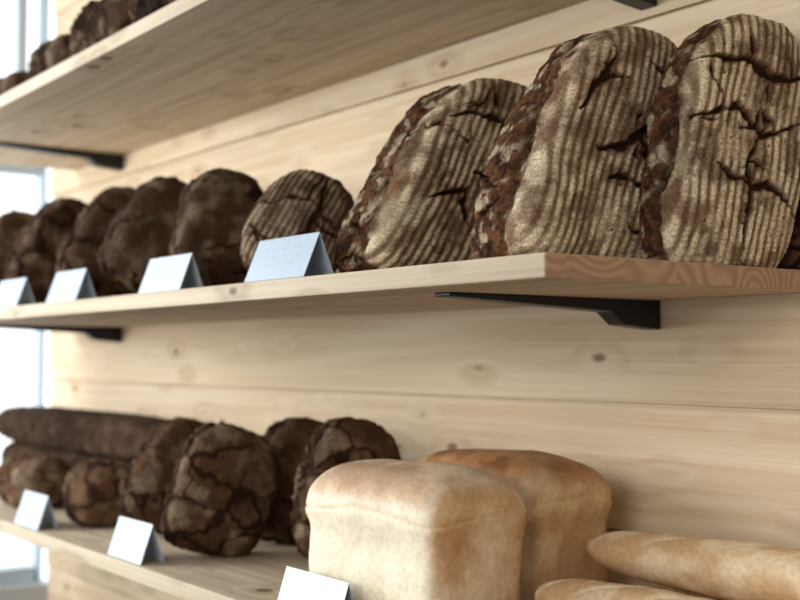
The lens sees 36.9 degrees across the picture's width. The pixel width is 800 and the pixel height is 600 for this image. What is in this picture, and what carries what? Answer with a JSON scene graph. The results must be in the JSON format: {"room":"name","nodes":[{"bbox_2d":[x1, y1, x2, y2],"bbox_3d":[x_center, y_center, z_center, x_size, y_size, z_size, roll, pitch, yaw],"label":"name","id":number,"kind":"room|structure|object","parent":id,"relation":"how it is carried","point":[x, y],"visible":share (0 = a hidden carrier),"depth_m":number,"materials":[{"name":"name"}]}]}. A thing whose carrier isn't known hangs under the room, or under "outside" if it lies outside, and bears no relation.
{"room":"food shop","nodes":[
{"label":"food shop","id":0,"kind":"room"},
{"bbox_2d":[0,579,47,599],"bbox_3d":[-2.666,0.125,2.655,3.850,2.900,0.120,2,-3,-36],"label":"wall","id":1,"kind":"structure","parent":0,"point":[32,591],"depth_m":3.67,"materials":[{"name":"white paint"}]},
{"bbox_2d":[0,0,48,586],"bbox_3d":[-2.432,-0.141,2.839,3.230,1.950,0.060,2,-3,-36],"label":"window","id":2,"kind":"structure","parent":1,"relation":"in","point":[19,574],"depth_m":3.76,"materials":[{"name":"paint"}]},
{"bbox_2d":[47,0,799,599],"bbox_3d":[0.503,0.074,1.578,0.022,2.901,5.350,2,-3,-36],"label":"wall","id":3,"kind":"structure","parent":0,"point":[691,424],"depth_m":2.06,"materials":[{"name":"brown wood"}]},
{"bbox_2d":[0,325,121,341],"bbox_3d":[-0.927,0.090,3.178,0.390,0.042,0.032,2,-3,-36],"label":"shelf bracket","id":4,"kind":"object","parent":3,"relation":"attached to","point":[109,334],"visible":0.99,"depth_m":3.23,"materials":[{"name":"black metal"}]},
{"bbox_2d":[0,142,123,170],"bbox_3d":[-0.927,-0.383,3.200,0.390,0.042,0.032,2,-3,-36],"label":"shelf bracket","id":5,"kind":"object","parent":3,"relation":"attached to","point":[114,162],"visible":1,"depth_m":3.24,"materials":[{"name":"black metal"}]},
{"bbox_2d":[0,498,308,599],"bbox_3d":[-0.232,0.467,2.137,0.480,0.026,3.150,2,-3,-36],"label":"wooden shelf","id":6,"kind":"object","parent":3,"relation":"attached to","point":[258,574],"visible":0.21,"depth_m":2.08,"materials":[{"name":"brown wood"}]},
{"bbox_2d":[0,453,70,507],"bbox_3d":[-0.868,0.427,2.857,0.158,0.122,0.227,2,-3,-36],"label":"loaf","id":7,"kind":"object","parent":6,"relation":"on","point":[40,473],"visible":0.73,"depth_m":2.77,"materials":[{"name":"brown food"}]},
{"bbox_2d":[14,490,58,530],"bbox_3d":[-0.759,0.436,2.502,0.045,0.068,0.140,2,-3,-36],"label":"price card","id":8,"kind":"object","parent":6,"relation":"on","point":[34,509],"visible":1,"depth_m":2.49,"materials":[{"name":"paper"}]},
{"bbox_2d":[1,441,131,468],"bbox_3d":[-0.826,0.440,3.135,0.179,0.120,1.002,2,-3,-36],"label":"loaf","id":9,"kind":"object","parent":6,"relation":"on","point":[13,448],"visible":0.18,"depth_m":3.12,"materials":[{"name":"brown food"}]},
{"bbox_2d":[0,406,168,460],"bbox_3d":[-0.820,0.337,3.110,0.167,0.106,1.142,2,-3,-36],"label":"loaf","id":10,"kind":"object","parent":9,"relation":"on","point":[116,435],"visible":0.77,"depth_m":2.96,"materials":[{"name":"brown food"}]},
{"bbox_2d":[63,460,130,527],"bbox_3d":[-0.632,0.408,2.548,0.152,0.130,0.194,1,-3,-28],"label":"loaf","id":11,"kind":"object","parent":6,"relation":"on","point":[91,494],"visible":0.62,"depth_m":2.47,"materials":[{"name":"brown food"}]},
{"bbox_2d":[108,516,163,564],"bbox_3d":[-0.463,0.419,2.100,0.045,0.066,0.140,2,-3,-36],"label":"price card","id":12,"kind":"object","parent":6,"relation":"on","point":[132,539],"visible":1,"depth_m":2.08,"materials":[{"name":"paper"}]},
{"bbox_2d":[119,417,205,534],"bbox_3d":[-0.443,0.348,2.372,0.223,0.233,0.128,2,-3,-29],"label":"loaf","id":13,"kind":"object","parent":6,"relation":"on","point":[143,492],"visible":0.41,"depth_m":2.30,"materials":[{"name":"brown food"}]},
{"bbox_2d":[160,421,278,556],"bbox_3d":[-0.320,0.335,2.143,0.213,0.238,0.129,1,-3,-24],"label":"loaf","id":14,"kind":"object","parent":6,"relation":"on","point":[220,497],"visible":1,"depth_m":2.09,"materials":[{"name":"brown food"}]},
{"bbox_2d":[260,417,323,543],"bbox_3d":[-0.194,0.341,2.281,0.199,0.239,0.132,1,-3,-20],"label":"loaf","id":15,"kind":"object","parent":6,"relation":"on","point":[288,437],"visible":0.28,"depth_m":2.22,"materials":[{"name":"brown food"}]},
{"bbox_2d":[278,566,352,599],"bbox_3d":[-0.112,0.399,1.610,0.040,0.060,0.155,2,-3,-36],"label":"price card","id":16,"kind":"object","parent":6,"relation":"on","point":[297,584],"visible":1,"depth_m":1.61,"materials":[{"name":"paper"}]},
{"bbox_2d":[290,417,401,558],"bbox_3d":[-0.090,0.324,2.032,0.192,0.250,0.134,1,-3,-19],"label":"loaf","id":17,"kind":"object","parent":6,"relation":"on","point":[337,441],"visible":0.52,"depth_m":1.99,"materials":[{"name":"brown food"}]},
{"bbox_2d":[305,459,526,599],"bbox_3d":[0.017,0.323,1.626,0.178,0.212,0.305,2,-3,-36],"label":"loaf","id":18,"kind":"object","parent":6,"relation":"on","point":[388,529],"visible":0.93,"depth_m":1.53,"materials":[{"name":"beige food"}]},
{"bbox_2d":[419,449,611,599],"bbox_3d":[0.153,0.328,1.764,0.184,0.217,0.305,2,-3,-36],"label":"loaf","id":19,"kind":"object","parent":6,"relation":"on","point":[568,503],"visible":0.34,"depth_m":1.65,"materials":[{"name":"brown food"}]},
{"bbox_2d":[534,579,712,599],"bbox_3d":[0.368,0.375,1.322,0.091,0.080,0.621,2,-3,-36],"label":"baguette","id":20,"kind":"object","parent":6,"relation":"on","point":[563,589],"visible":1,"depth_m":1.46,"materials":[{"name":"beige food"}]},
{"bbox_2d":[657,586,716,599],"bbox_3d":[0.528,0.387,1.377,0.072,0.062,0.619,2,-3,-36],"label":"baguette","id":21,"kind":"object","parent":6,"relation":"on","point":[659,587],"visible":0.12,"depth_m":1.56,"materials":[{"name":"beige food"}]},
{"bbox_2d":[0,0,586,170],"bbox_3d":[-0.411,-0.454,2.424,0.480,0.026,2.545,2,-3,-36],"label":"wooden shelf","id":22,"kind":"object","parent":3,"relation":"attached to","point":[187,66],"visible":1,"depth_m":2.27,"materials":[{"name":"brown wood"}]},
{"bbox_2d":[0,71,27,95],"bbox_3d":[-0.906,-0.493,2.911,0.189,0.096,0.342,2,-3,-36],"label":"loaf","id":23,"kind":"object","parent":22,"relation":"on","point":[12,80],"visible":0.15,"depth_m":2.77,"materials":[{"name":"brown food"}]},
{"bbox_2d":[27,33,70,80],"bbox_3d":[-0.707,-0.518,2.648,0.191,0.121,0.250,2,-3,-36],"label":"loaf","id":24,"kind":"object","parent":22,"relation":"on","point":[51,53],"visible":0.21,"depth_m":2.55,"materials":[{"name":"brown food"}]},
{"bbox_2d":[69,0,131,56],"bbox_3d":[-0.542,-0.540,2.423,0.269,0.144,0.186,-3,-4,44],"label":"loaf","id":25,"kind":"object","parent":22,"relation":"on","point":[98,20],"visible":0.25,"depth_m":2.35,"materials":[{"name":"brown food"}]},
{"bbox_2d":[128,0,176,23],"bbox_3d":[-0.375,-0.556,2.177,0.185,0.153,0.268,2,-3,-36],"label":"loaf","id":26,"kind":"object","parent":22,"relation":"on","point":[138,9],"visible":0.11,"depth_m":2.15,"materials":[{"name":"brown food"}]},
{"bbox_2d":[0,252,799,326],"bbox_3d":[-0.411,0.019,2.402,0.480,0.026,2.545,2,-3,-36],"label":"wooden shelf","id":27,"kind":"object","parent":3,"relation":"attached to","point":[406,289],"visible":0.84,"depth_m":1.57,"materials":[{"name":"brown wood"}]},
{"bbox_2d":[0,209,32,282],"bbox_3d":[-1.005,-0.098,3.092,0.245,0.271,0.159,2,-3,-36],"label":"loaf","id":28,"kind":"object","parent":27,"relation":"on","point":[12,222],"visible":0.15,"depth_m":3.03,"materials":[{"name":"brown food"}]},
{"bbox_2d":[0,277,34,306],"bbox_3d":[-0.856,-0.014,2.657,0.045,0.062,0.170,2,-3,-36],"label":"price card","id":29,"kind":"object","parent":27,"relation":"on","point":[15,292],"visible":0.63,"depth_m":2.63,"materials":[{"name":"paper"}]},
{"bbox_2d":[4,197,87,303],"bbox_3d":[-0.804,-0.108,2.823,0.242,0.266,0.171,2,-3,-36],"label":"loaf","id":30,"kind":"object","parent":27,"relation":"on","point":[34,257],"visible":0.41,"depth_m":2.74,"materials":[{"name":"brown food"}]},
{"bbox_2d":[46,268,95,302],"bbox_3d":[-0.652,-0.028,2.379,0.045,0.062,0.160,2,-3,-36],"label":"price card","id":31,"kind":"object","parent":27,"relation":"on","point":[73,284],"visible":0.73,"depth_m":2.36,"materials":[{"name":"paper"}]},
{"bbox_2d":[55,186,135,297],"bbox_3d":[-0.625,-0.118,2.592,0.231,0.264,0.138,2,-3,-33],"label":"loaf","id":32,"kind":"object","parent":27,"relation":"on","point":[79,250],"visible":0.36,"depth_m":2.52,"materials":[{"name":"brown food"}]},
{"bbox_2d":[97,176,187,294],"bbox_3d":[-0.484,-0.124,2.384,0.228,0.256,0.150,2,-3,-33],"label":"loaf","id":33,"kind":"object","parent":27,"relation":"on","point":[140,231],"visible":0.56,"depth_m":2.31,"materials":[{"name":"brown food"}]},
{"bbox_2d":[138,253,202,292],"bbox_3d":[-0.386,-0.043,2.017,0.045,0.060,0.160,2,-3,-36],"label":"price card","id":34,"kind":"object","parent":27,"relation":"on","point":[176,272],"visible":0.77,"depth_m":2.00,"materials":[{"name":"paper"}]},
{"bbox_2d":[168,168,263,286],"bbox_3d":[-0.326,-0.122,2.160,0.182,0.232,0.128,2,-3,-30],"label":"loaf","id":35,"kind":"object","parent":27,"relation":"on","point":[211,216],"visible":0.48,"depth_m":2.10,"materials":[{"name":"brown food"}]},
{"bbox_2d":[244,232,333,282],"bbox_3d":[-0.159,-0.059,1.709,0.052,0.062,0.165,2,-3,-36],"label":"price card","id":36,"kind":"object","parent":27,"relation":"on","point":[303,255],"visible":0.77,"depth_m":1.69,"materials":[{"name":"paper"}]},
{"bbox_2d":[240,169,354,273],"bbox_3d":[-0.163,-0.114,1.947,0.190,0.196,0.148,0,-3,-5],"label":"loaf","id":37,"kind":"object","parent":27,"relation":"on","point":[300,202],"visible":0.44,"depth_m":1.89,"materials":[{"name":"brown food"}]},
{"bbox_2d":[334,78,527,272],"bbox_3d":[0.082,-0.176,1.748,0.371,0.301,0.156,2,-3,-36],"label":"loaf","id":38,"kind":"object","parent":27,"relation":"on","point":[416,205],"visible":0.52,"depth_m":1.65,"materials":[{"name":"brown food"}]},
{"bbox_2d":[470,26,677,258],"bbox_3d":[0.238,-0.193,1.483,0.339,0.309,0.146,2,-3,-36],"label":"loaf","id":39,"kind":"object","parent":27,"relation":"on","point":[564,170],"visible":0.63,"depth_m":1.41,"materials":[{"name":"brown food"}]},
{"bbox_2d":[638,13,799,267],"bbox_3d":[0.403,-0.197,1.488,0.260,0.318,0.099,2,-3,-32],"label":"loaf","id":40,"kind":"object","parent":27,"relation":"on","point":[720,184],"visible":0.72,"depth_m":1.44,"materials":[{"name":"brown food"}]},
{"bbox_2d":[776,77,799,269],"bbox_3d":[0.467,-0.189,1.581,0.044,0.309,0.210,2,-3,-36],"label":"loaf","id":41,"kind":"object","parent":27,"relation":"on","point":[791,258],"visible":0.06,"depth_m":1.51,"materials":[{"name":"brown food"}]},
{"bbox_2d":[435,292,659,329],"bbox_3d":[0.210,0.017,1.632,0.390,0.042,0.032,2,-3,-36],"label":"shelf bracket","id":42,"kind":"object","parent":3,"relation":"attached to","point":[628,313],"visible":1,"depth_m":1.67,"materials":[{"name":"black metal"}]},
{"bbox_2d":[613,0,656,10],"bbox_3d":[0.210,-0.456,1.654,0.390,0.042,0.032,2,-3,-36],"label":"shelf bracket","id":43,"kind":"object","parent":3,"relation":"attached to","point":[641,5],"visible":1,"depth_m":1.75,"materials":[{"name":"black metal"}]},
{"bbox_3d":[0.457,0.385,1.337,0.072,0.061,0.599,2,-3,-36],"label":"baguette","id":44,"kind":"object","parent":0,"visible":0},
{"bbox_2d":[587,531,799,599],"bbox_3d":[0.474,0.327,1.382,0.094,0.076,0.694,2,-3,-36],"label":"baguette","id":45,"kind":"object","parent":44,"relation":"on","point":[719,569],"visible":1,"depth_m":1.46,"materials":[{"name":"beige food"}]}
]}

